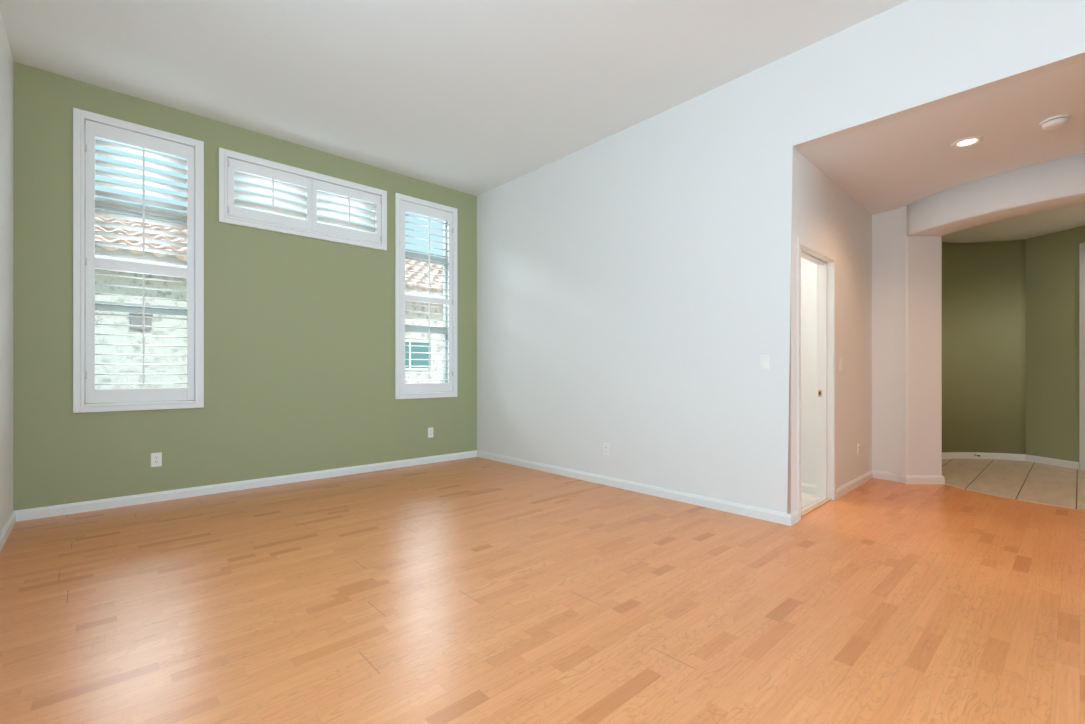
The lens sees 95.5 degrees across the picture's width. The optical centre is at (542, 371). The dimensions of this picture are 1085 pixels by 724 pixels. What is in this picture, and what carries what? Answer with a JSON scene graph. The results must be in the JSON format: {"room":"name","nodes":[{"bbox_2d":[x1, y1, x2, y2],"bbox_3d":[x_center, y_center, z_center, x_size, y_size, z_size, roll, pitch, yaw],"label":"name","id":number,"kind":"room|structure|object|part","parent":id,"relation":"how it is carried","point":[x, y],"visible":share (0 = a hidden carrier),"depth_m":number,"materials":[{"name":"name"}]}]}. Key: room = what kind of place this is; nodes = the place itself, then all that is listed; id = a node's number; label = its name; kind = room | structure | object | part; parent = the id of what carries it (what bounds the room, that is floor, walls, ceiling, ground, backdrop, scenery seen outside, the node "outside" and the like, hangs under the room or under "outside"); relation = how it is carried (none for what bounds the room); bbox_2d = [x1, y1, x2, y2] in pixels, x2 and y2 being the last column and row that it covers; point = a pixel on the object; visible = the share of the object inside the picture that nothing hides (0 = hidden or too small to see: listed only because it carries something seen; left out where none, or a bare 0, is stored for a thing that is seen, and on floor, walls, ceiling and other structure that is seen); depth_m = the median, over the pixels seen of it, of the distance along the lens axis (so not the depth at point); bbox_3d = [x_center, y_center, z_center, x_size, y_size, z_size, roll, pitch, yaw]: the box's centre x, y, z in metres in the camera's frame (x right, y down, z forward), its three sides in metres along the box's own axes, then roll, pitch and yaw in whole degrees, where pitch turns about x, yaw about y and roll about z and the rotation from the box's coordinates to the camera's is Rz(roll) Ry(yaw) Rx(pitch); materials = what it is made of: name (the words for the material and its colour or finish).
{"room":"empty living room","nodes":[
{"label":"empty living room","id":0,"kind":"room"},
{"bbox_2d":[0,10,12,533],"bbox_3d":[0.499,-0.600,-1.292,0.150,3.460,13.420,0,0,-43],"label":"wall","id":1,"kind":"structure","parent":0,"point":[6,60],"depth_m":3.40,"materials":[{"name":"white paint"}]},
{"bbox_2d":[0,511,15,551],"bbox_3d":[0.559,1.089,-1.237,0.013,0.083,13.420,0,0,-43],"label":"baseboard","id":2,"kind":"structure","parent":1,"relation":"attached to","point":[10,523],"depth_m":3.35,"materials":[{"name":"white wood"}]},
{"bbox_2d":[13,62,476,510],"bbox_3d":[-2.486,-0.600,5.195,4.515,3.460,0.180,0,0,-43],"label":"wall","id":3,"kind":"structure","parent":0,"point":[299,331],"depth_m":4.68,"materials":[{"name":"green paint"}]},
{"bbox_2d":[88,196,187,403],"bbox_3d":[-3.498,-0.880,4.302,0.745,2.290,0.060,0,0,-43],"label":"window","id":4,"kind":"structure","parent":3,"relation":"in","point":[99,208],"depth_m":4.27,"materials":[{"name":"white metal"}]},
{"bbox_2d":[73,108,203,412],"bbox_3d":[-3.414,-0.883,4.208,0.863,2.426,0.102,0,0,-43],"label":"plantation shutter","id":5,"kind":"object","parent":4,"relation":"attached to","point":[88,126],"visible":1,"depth_m":4.15,"materials":[{"name":"white wood"}]},
{"bbox_3d":[-3.382,-1.433,4.177,0.013,0.946,0.012,0,0,-43],"label":"tilt rod","id":6,"kind":"part","parent":5,"relation":"part of","materials":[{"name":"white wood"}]},
{"bbox_3d":[-3.382,-0.351,4.177,0.013,0.947,0.012,0,0,-43],"label":"tilt rod","id":7,"kind":"part","parent":5,"relation":"part of","materials":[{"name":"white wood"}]},
{"bbox_2d":[151,452,161,466],"bbox_3d":[-3.351,0.766,4.275,0.075,0.122,0.009,0,0,-43],"label":"power outlet","id":8,"kind":"object","parent":3,"relation":"attached to","point":[156,458],"visible":1,"depth_m":4.27,"materials":[{"name":"white plastic"}]},
{"bbox_2d":[15,450,476,521],"bbox_3d":[-2.421,1.089,5.124,4.215,0.083,0.013,0,0,-43],"label":"baseboard","id":9,"kind":"structure","parent":3,"relation":"attached to","point":[86,506],"depth_m":4.56,"materials":[{"name":"white wood"}]},
{"bbox_2d":[219,147,386,250],"bbox_3d":[-2.403,-1.736,5.130,1.640,0.687,0.095,0,0,-43],"label":"plantation shutter","id":10,"kind":"object","parent":3,"relation":"attached to","point":[230,161],"visible":1,"depth_m":5.04,"materials":[{"name":"white wood"}]},
{"bbox_3d":[-2.686,-1.736,4.884,0.748,0.541,0.030,0,0,-43],"label":"panel","id":11,"kind":"part","parent":10,"relation":"part of","materials":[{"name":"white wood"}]},
{"bbox_3d":[-2.651,-1.763,4.846,0.013,0.307,0.012,0,0,-43],"label":"tilt rod","id":12,"kind":"part","parent":10,"relation":"part of","materials":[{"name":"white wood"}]},
{"bbox_3d":[-2.132,-1.736,5.391,0.748,0.541,0.030,0,0,-43],"label":"panel","id":13,"kind":"part","parent":10,"relation":"part of","materials":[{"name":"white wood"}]},
{"bbox_3d":[-2.101,-1.763,5.351,0.013,0.307,0.012,0,0,-43],"label":"tilt rod","id":14,"kind":"part","parent":10,"relation":"part of","materials":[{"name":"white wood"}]},
{"bbox_2d":[405,221,447,392],"bbox_3d":[-1.495,-0.880,6.138,0.710,2.290,0.060,0,0,-43],"label":"window","id":15,"kind":"structure","parent":3,"relation":"in","point":[445,240],"depth_m":6.33,"materials":[{"name":"white wood"}]},
{"bbox_2d":[395,193,456,398],"bbox_3d":[-1.410,-0.881,6.044,0.845,2.415,0.102,0,0,-43],"label":"plantation shutter","id":16,"kind":"object","parent":15,"relation":"attached to","point":[403,203],"visible":1,"depth_m":6.00,"materials":[{"name":"white wood"}]},
{"bbox_3d":[-1.381,-1.410,6.010,0.013,0.953,0.012,0,0,-43],"label":"tilt rod","id":17,"kind":"part","parent":16,"relation":"part of","materials":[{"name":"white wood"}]},
{"bbox_3d":[-1.381,-0.355,6.010,0.013,0.951,0.012,0,0,-43],"label":"tilt rod","id":18,"kind":"part","parent":16,"relation":"part of","materials":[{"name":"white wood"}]},
{"bbox_2d":[428,427,432,437],"bbox_3d":[-1.380,0.754,6.081,0.075,0.122,0.009,0,0,-43],"label":"power outlet","id":19,"kind":"object","parent":3,"relation":"attached to","point":[430,430],"visible":1,"depth_m":6.08,"materials":[{"name":"white plastic"}]},
{"bbox_2d":[0,0,908,195],"bbox_3d":[2.098,-2.405,0.194,4.515,0.150,13.750,0,0,-43],"label":"ceiling","id":20,"kind":"structure","parent":0,"point":[473,97],"depth_m":3.69,"materials":[{"name":"white paint"}]},
{"bbox_2d":[0,457,1084,723],"bbox_3d":[4.344,1.188,2.232,10.580,0.124,13.720,0,0,-43],"label":"floor","id":21,"kind":"structure","parent":0,"point":[473,590],"depth_m":2.38,"materials":[{"name":"laminate"}]},
{"bbox_2d":[477,0,1084,513],"bbox_3d":[3.717,-0.600,1.657,0.150,3.460,13.420,0,0,-43],"label":"wall","id":22,"kind":"structure","parent":0,"point":[633,284],"depth_m":4.20,"materials":[{"name":"white paint"}]},
{"bbox_2d":[604,443,609,455],"bbox_3d":[0.636,0.776,4.901,0.009,0.122,0.075,0,0,-43],"label":"power outlet","id":23,"kind":"object","parent":22,"relation":"attached to","point":[606,445],"visible":1,"depth_m":4.89,"materials":[{"name":"white plastic"}]},
{"bbox_2d":[477,450,798,525],"bbox_3d":[0.525,1.089,5.125,0.155,0.083,3.993,0,0,-43],"label":"baseboard","id":24,"kind":"structure","parent":22,"relation":"attached to","point":[791,519],"depth_m":4.42,"materials":[{"name":"white wood"}]},
{"bbox_2d":[760,355,768,370],"bbox_3d":[1.688,-0.064,3.751,0.012,0.118,0.072,0,0,-43],"label":"light switch","id":25,"kind":"object","parent":22,"relation":"attached to","point":[764,359],"visible":1,"depth_m":3.75,"materials":[{"name":"white plastic"}]},
{"bbox_2d":[801,258,816,484],"bbox_3d":[1.746,-0.270,5.466,0.100,2.800,2.500,0,0,-43],"label":"wall","id":26,"kind":"structure","parent":0,"point":[808,269],"depth_m":4.59,"materials":[{"name":"white paint"}]},
{"bbox_2d":[801,483,816,493],"bbox_3d":[1.697,1.089,5.435,0.013,0.083,2.480,0,0,-43],"label":"baseboard","id":27,"kind":"structure","parent":26,"relation":"attached to","point":[809,488],"depth_m":4.58,"materials":[{"name":"white wood"}]},
{"bbox_2d":[798,152,871,488],"bbox_3d":[2.766,-0.270,4.619,2.455,2.801,0.125,0,0,-44],"label":"wall","id":28,"kind":"structure","parent":0,"point":[829,218],"depth_m":4.61,"materials":[{"name":"white paint"}]},
{"bbox_2d":[801,498,830,516],"bbox_3d":[2.234,1.125,4.066,0.810,0.010,0.045,0,0,-44],"label":"trim","id":29,"kind":"structure","parent":28,"relation":"attached to","point":[808,510],"depth_m":4.08,"materials":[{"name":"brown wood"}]},
{"bbox_2d":[797,236,835,520],"bbox_3d":[2.215,0.054,4.085,0.934,2.152,0.141,0,0,-44],"label":"door frame","id":30,"kind":"structure","parent":28,"relation":"in","point":[825,261],"depth_m":4.34,"materials":[{"name":"white wood"}]},
{"bbox_2d":[839,358,842,370],"bbox_3d":[2.711,-0.060,4.471,0.072,0.118,0.012,0,0,-44],"label":"light switch","id":31,"kind":"object","parent":28,"relation":"attached to","point":[840,359],"visible":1,"depth_m":4.46,"materials":[{"name":"white plastic"}]},
{"bbox_2d":[857,443,859,455],"bbox_3d":[3.135,0.777,4.882,0.075,0.122,0.009,0,0,-44],"label":"power outlet","id":32,"kind":"object","parent":28,"relation":"attached to","point":[858,445],"visible":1,"depth_m":4.87,"materials":[{"name":"white plastic"}]},
{"bbox_2d":[836,470,903,498],"bbox_3d":[3.145,1.089,4.710,1.276,0.083,0.301,0,0,-43],"label":"baseboard","id":33,"kind":"structure","parent":28,"relation":"attached to","point":[862,479],"depth_m":5.00,"materials":[{"name":"white wood"}]},
{"bbox_2d":[872,205,941,475],"bbox_3d":[3.821,-0.270,5.302,0.717,2.800,0.786,0,0,-43],"label":"wall","id":34,"kind":"structure","parent":0,"point":[906,270],"depth_m":4.96,"materials":[{"name":"white paint"}]},
{"bbox_2d":[903,475,944,483],"bbox_3d":[3.841,1.089,4.997,0.396,0.083,0.118,0,0,-1],"label":"baseboard","id":35,"kind":"structure","parent":34,"relation":"attached to","point":[906,479],"depth_m":4.94,"materials":[{"name":"white wood"}]},
{"bbox_2d":[798,61,1084,242],"bbox_3d":[6.471,-1.745,3.252,6.065,0.150,12.350,0,0,-43],"label":"ceiling","id":36,"kind":"structure","parent":0,"point":[898,163],"depth_m":3.69,"materials":[{"name":"white paint"}]},
{"bbox_2d":[950,136,983,148],"bbox_3d":[3.090,-1.663,3.585,0.188,0.012,0.188,0,0,-43],"label":"recessed light","id":37,"kind":"object","parent":36,"relation":"in","point":[969,141],"visible":1,"depth_m":3.57,"materials":[{"name":"white ceramic"}]},
{"bbox_2d":[1040,114,1070,130],"bbox_3d":[3.400,-1.645,3.268,0.144,0.048,0.144,0,0,-43],"label":"smoke detector","id":38,"kind":"object","parent":36,"relation":"attached to","point":[1055,122],"visible":1,"depth_m":3.24,"materials":[{"name":"white plastic"}]},
{"bbox_2d":[942,239,1025,453],"bbox_3d":[4.976,-0.270,6.105,2.358,2.800,0.631,0,0,-22],"label":"wall","id":39,"kind":"structure","parent":0,"point":[984,283],"depth_m":6.36,"materials":[{"name":"green paint"}]},
{"bbox_2d":[942,452,1078,468],"bbox_3d":[5.014,1.089,5.841,2.299,0.083,0.936,0,0,-15],"label":"baseboard","id":40,"kind":"structure","parent":39,"relation":"attached to","point":[946,455],"depth_m":6.27,"materials":[{"name":"white wood"}]},
{"bbox_2d":[907,153,1084,235],"bbox_3d":[4.390,-1.515,4.023,0.719,0.310,2.352,0,0,-43],"label":"wall arch header","id":41,"kind":"structure","parent":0,"point":[1057,183],"depth_m":4.18,"materials":[{"name":"white paint"}]},
{"bbox_2d":[1026,226,1084,461],"bbox_3d":[6.351,-0.270,5.123,0.120,2.801,2.250,0,0,-10],"label":"wall","id":42,"kind":"structure","parent":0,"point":[1052,259],"depth_m":5.94,"materials":[{"name":"green paint"}]},
{"bbox_2d":[1079,243,1084,469],"bbox_3d":[6.315,-0.170,5.155,0.091,2.600,1.065,0,0,-10],"label":"door frame","id":43,"kind":"structure","parent":42,"relation":"attached to","point":[1082,245],"depth_m":5.64,"materials":[{"name":"white wood"}]},
{"label":"outside","id":44,"kind":"structure","parent":0,"visible":0},
{"bbox_3d":[-6.744,1.380,12.538,25.000,0.200,16.400,0,0,-43],"label":"ground","id":45,"kind":"structure","parent":44,"visible":0},
{"bbox_2d":[95,213,442,388],"bbox_3d":[-4.727,-1.002,10.338,21.800,4.565,4.010,0,0,-43],"label":"house","id":46,"kind":"structure","parent":45,"relation":"on","point":[103,319],"depth_m":7.35,"materials":[{"name":"white paint"}]},
{"bbox_2d":[129,313,152,329],"bbox_3d":[-5.859,-0.728,7.191,0.270,0.235,0.080,0,0,-43],"label":"wall vent","id":47,"kind":"object","parent":46,"relation":"attached to","point":[132,320],"depth_m":7.17,"materials":[{"name":"grey metal"}]}
]}

